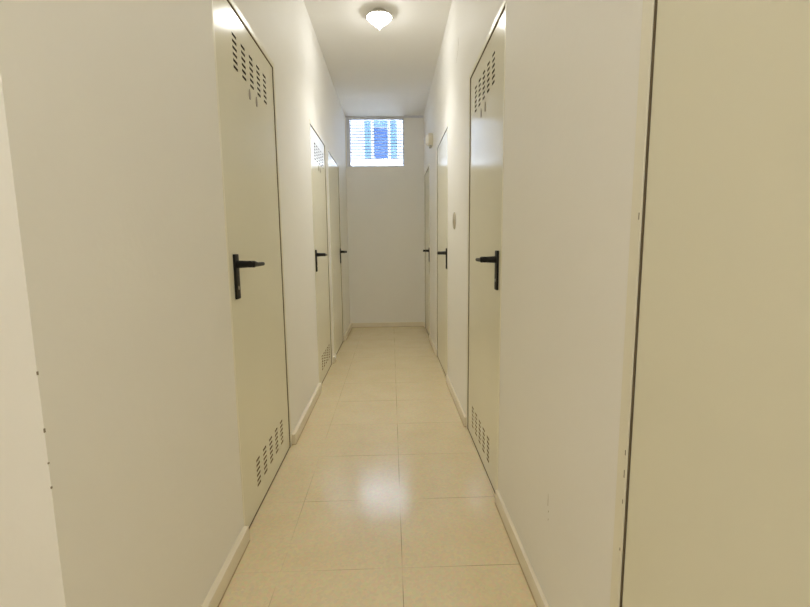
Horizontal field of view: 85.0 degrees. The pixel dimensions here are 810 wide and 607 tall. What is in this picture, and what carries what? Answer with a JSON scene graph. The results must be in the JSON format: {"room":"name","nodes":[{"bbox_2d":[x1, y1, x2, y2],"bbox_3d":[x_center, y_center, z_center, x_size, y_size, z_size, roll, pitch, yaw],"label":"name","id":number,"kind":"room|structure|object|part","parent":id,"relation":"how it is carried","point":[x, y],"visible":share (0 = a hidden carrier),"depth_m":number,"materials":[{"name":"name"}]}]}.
{"room":"storage room corridor","nodes":[
{"label":"storage room corridor","id":0,"kind":"room"},
{"bbox_2d":[0,0,349,606],"bbox_3d":[-0.730,-0.694,3.216,0.120,2.730,5.200,-1,7,-2],"label":"wall","id":1,"kind":"structure","parent":0,"point":[120,473],"depth_m":0.95,"materials":[{"name":"beige paint"}]},
{"bbox_2d":[211,0,291,527],"bbox_3d":[-0.626,-0.149,1.921,0.146,1.984,0.789,-1,7,-2],"label":"door","id":2,"kind":"structure","parent":1,"relation":"in","point":[245,72],"depth_m":1.82,"materials":[{"name":"beige metal"}]},
{"bbox_3d":[-0.614,-0.098,1.615,0.009,0.164,0.042,-1,7,-2],"label":"handle","id":3,"kind":"part","parent":2,"relation":"part of","materials":[{"name":"black plastic"}]},
{"bbox_2d":[230,25,267,109],"bbox_3d":[-0.644,-0.958,1.833,0.012,0.163,0.472,-1,7,-2],"label":"vent","id":4,"kind":"object","parent":2,"relation":"attached to","point":[246,68],"depth_m":1.79,"materials":[{"name":"beige metal"}]},
{"bbox_3d":[-0.580,-0.152,1.678,0.067,0.029,0.166,-1,7,-2],"label":"lever","id":5,"kind":"part","parent":2,"relation":"part of","materials":[{"name":"black plastic"}]},
{"bbox_2d":[255,415,283,492],"bbox_3d":[-0.626,0.678,2.047,0.012,0.158,0.472,-1,7,-2],"label":"vent","id":6,"kind":"object","parent":2,"relation":"attached to","point":[269,451],"depth_m":2.00,"materials":[{"name":"beige metal"}]},
{"bbox_2d":[201,323,351,606],"bbox_3d":[-0.645,0.629,3.392,0.023,0.060,5.200,-1,7,-2],"label":"baseboard","id":7,"kind":"structure","parent":1,"relation":"attached to","point":[216,593],"depth_m":1.53,"materials":[{"name":"beige tile"}]},
{"bbox_2d":[309,119,331,382],"bbox_3d":[-0.680,-0.372,3.626,0.146,1.984,0.759,-1,7,-2],"label":"door","id":8,"kind":"structure","parent":1,"relation":"in","point":[317,145],"depth_m":3.59,"materials":[{"name":"beige metal"}]},
{"bbox_3d":[-0.668,-0.323,3.334,0.009,0.164,0.042,-1,7,-2],"label":"handle","id":9,"kind":"part","parent":8,"relation":"part of","materials":[{"name":"black plastic"}]},
{"bbox_2d":[314,140,323,170],"bbox_3d":[-0.698,-1.182,3.553,0.012,0.163,0.472,-1,7,-2],"label":"vent","id":10,"kind":"object","parent":8,"relation":"attached to","point":[318,150],"depth_m":3.54,"materials":[{"name":"beige metal"}]},
{"bbox_3d":[-0.634,-0.377,3.397,0.067,0.029,0.166,-1,7,-2],"label":"lever","id":11,"kind":"part","parent":8,"relation":"part of","materials":[{"name":"black plastic"}]},
{"bbox_2d":[321,343,329,372],"bbox_3d":[-0.680,0.453,3.767,0.012,0.158,0.472,-1,7,-2],"label":"vent","id":12,"kind":"object","parent":8,"relation":"attached to","point":[325,353],"depth_m":3.74,"materials":[{"name":"beige metal"}]},
{"bbox_2d":[328,148,346,354],"bbox_3d":[-0.710,-0.495,4.572,0.146,1.984,0.849,-1,7,-2],"label":"door","id":13,"kind":"structure","parent":1,"relation":"in","point":[333,166],"depth_m":4.55,"materials":[{"name":"beige metal"}]},
{"bbox_2d":[219,326,535,606],"bbox_3d":[-0.696,0.918,1.803,2.428,0.100,8.820,-1,7,-2],"label":"floor","id":14,"kind":"structure","parent":0,"point":[384,497],"depth_m":1.85,"materials":[{"name":"beige tile"}]},
{"bbox_2d":[303,0,451,116],"bbox_3d":[-0.727,-1.898,1.435,2.428,0.120,8.820,-1,7,-2],"label":"ceiling","id":15,"kind":"structure","parent":0,"point":[388,71],"depth_m":3.75,"materials":[{"name":"white paint"}]},
{"bbox_2d":[367,8,391,29],"bbox_3d":[-0.182,-2.005,3.132,0.177,0.119,0.179,-1,7,-2],"label":"ceiling lamp","id":16,"kind":"object","parent":15,"relation":"attached to","point":[379,17],"visible":1,"depth_m":3.09,"materials":[{"name":"white glass"}]},
{"bbox_2d":[345,116,424,322],"bbox_3d":[-0.254,-1.051,5.909,1.243,2.730,0.200,-1,7,-2],"label":"wall","id":17,"kind":"structure","parent":0,"point":[385,204],"depth_m":5.83,"materials":[{"name":"beige paint"}]},
{"bbox_2d":[346,117,403,166],"bbox_3d":[-0.383,-2.090,5.753,0.740,0.623,0.099,-1,7,-2],"label":"window","id":18,"kind":"structure","parent":17,"relation":"in","point":[348,119],"depth_m":5.77,"materials":[{"name":"white metal"}]},
{"bbox_2d":[352,322,423,327],"bbox_3d":[-0.232,0.286,5.975,0.967,0.060,0.016,-1,7,-2],"label":"baseboard","id":19,"kind":"structure","parent":17,"relation":"attached to","point":[383,324],"depth_m":5.97,"materials":[{"name":"beige tile"}]},
{"bbox_2d":[404,116,423,117],"bbox_3d":[0.112,-2.384,5.639,0.249,0.026,0.012,-1,7,-2],"label":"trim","id":20,"kind":"structure","parent":17,"relation":"attached to","point":[404,116],"depth_m":5.63,"materials":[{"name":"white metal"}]},
{"bbox_2d":[423,0,642,606],"bbox_3d":[0.442,-0.496,1.614,0.122,2.730,8.500,-1,7,-2],"label":"wall","id":21,"kind":"structure","parent":0,"point":[572,66],"depth_m":1.18,"materials":[{"name":"beige paint"}]},
{"bbox_2d":[423,164,429,334],"bbox_3d":[0.272,-0.621,5.396,0.146,1.999,0.764,-1,7,-2],"label":"door","id":22,"kind":"structure","parent":21,"relation":"in","point":[427,172],"depth_m":5.39,"materials":[{"name":"beige metal"}]},
{"bbox_2d":[424,133,432,147],"bbox_3d":[0.239,-1.656,4.493,0.084,0.146,0.132,-1,7,-2],"label":"wall fixture","id":23,"kind":"object","parent":21,"relation":"attached to","point":[428,139],"visible":1,"depth_m":4.44,"materials":[{"name":"beige plastic"}]},
{"bbox_2d":[437,123,447,375],"bbox_3d":[0.321,-0.418,3.838,0.146,1.999,0.829,-1,7,-2],"label":"door","id":24,"kind":"structure","parent":21,"relation":"in","point":[442,147],"depth_m":3.78,"materials":[{"name":"beige metal"}]},
{"bbox_3d":[0.289,-0.409,3.574,0.067,0.029,0.166,-1,7,-2],"label":"lever","id":25,"kind":"part","parent":24,"relation":"part of","materials":[{"name":"black plastic"}]},
{"bbox_2d":[453,212,455,228],"bbox_3d":[0.334,-0.566,3.024,0.012,0.116,0.116,-1,7,-2],"label":"wall plate","id":26,"kind":"object","parent":21,"relation":"attached to","point":[454,213],"visible":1,"depth_m":2.98,"materials":[{"name":"beige plastic"}]},
{"bbox_2d":[466,0,506,492],"bbox_3d":[0.374,-0.196,2.141,0.146,1.999,0.782,-1,7,-2],"label":"door","id":27,"kind":"structure","parent":21,"relation":"in","point":[487,75],"depth_m":2.05,"materials":[{"name":"beige metal"}]},
{"bbox_2d":[471,403,489,468],"bbox_3d":[0.391,0.661,2.276,0.012,0.158,0.472,-1,7,-2],"label":"vent","id":28,"kind":"object","parent":27,"relation":"attached to","point":[481,434],"depth_m":2.24,"materials":[{"name":"beige metal"}]},
{"bbox_2d":[474,44,495,117],"bbox_3d":[0.373,-1.016,2.057,0.012,0.163,0.472,-1,7,-2],"label":"vent","id":29,"kind":"object","parent":27,"relation":"attached to","point":[485,81],"depth_m":2.02,"materials":[{"name":"beige metal"}]},
{"bbox_3d":[0.342,-0.191,1.901,0.067,0.029,0.166,-1,7,-2],"label":"lever","id":30,"kind":"part","parent":27,"relation":"part of","materials":[{"name":"black plastic"}]},
{"bbox_3d":[0.381,-0.138,1.839,0.009,0.164,0.042,-1,7,-2],"label":"handle","id":31,"kind":"part","parent":27,"relation":"part of","materials":[{"name":"black plastic"}]},
{"bbox_2d":[424,322,548,606],"bbox_3d":[0.390,0.828,1.785,0.015,0.060,8.500,-1,7,-2],"label":"baseboard","id":32,"kind":"structure","parent":21,"relation":"attached to","point":[538,596],"depth_m":1.58,"materials":[{"name":"beige tile"}]},
{"bbox_2d":[610,0,809,606],"bbox_3d":[0.428,0.028,0.427,0.146,1.999,0.796,-1,7,-2],"label":"door","id":33,"kind":"structure","parent":21,"relation":"in","point":[714,489],"depth_m":0.60,"materials":[{"name":"beige metal"}]},
{"bbox_3d":[0.463,0.027,0.428,0.076,1.999,0.796,-1,7,-2],"label":"frame","id":34,"kind":"part","parent":33,"relation":"part of","materials":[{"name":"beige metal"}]},
{"label":"outside","id":35,"kind":"structure","parent":0,"visible":0},
{"bbox_3d":[-0.269,0.055,9.130,12.000,0.100,5.900,-1,7,-2],"label":"ground","id":36,"kind":"structure","parent":35,"visible":0},
{"bbox_2d":[351,120,402,165],"bbox_3d":[-0.458,-3.757,13.613,12.000,6.300,4.015,-1,7,-2],"label":"building","id":37,"kind":"structure","parent":36,"relation":"on","point":[355,162],"depth_m":11.54,"materials":[{"name":"grey"}]}
]}

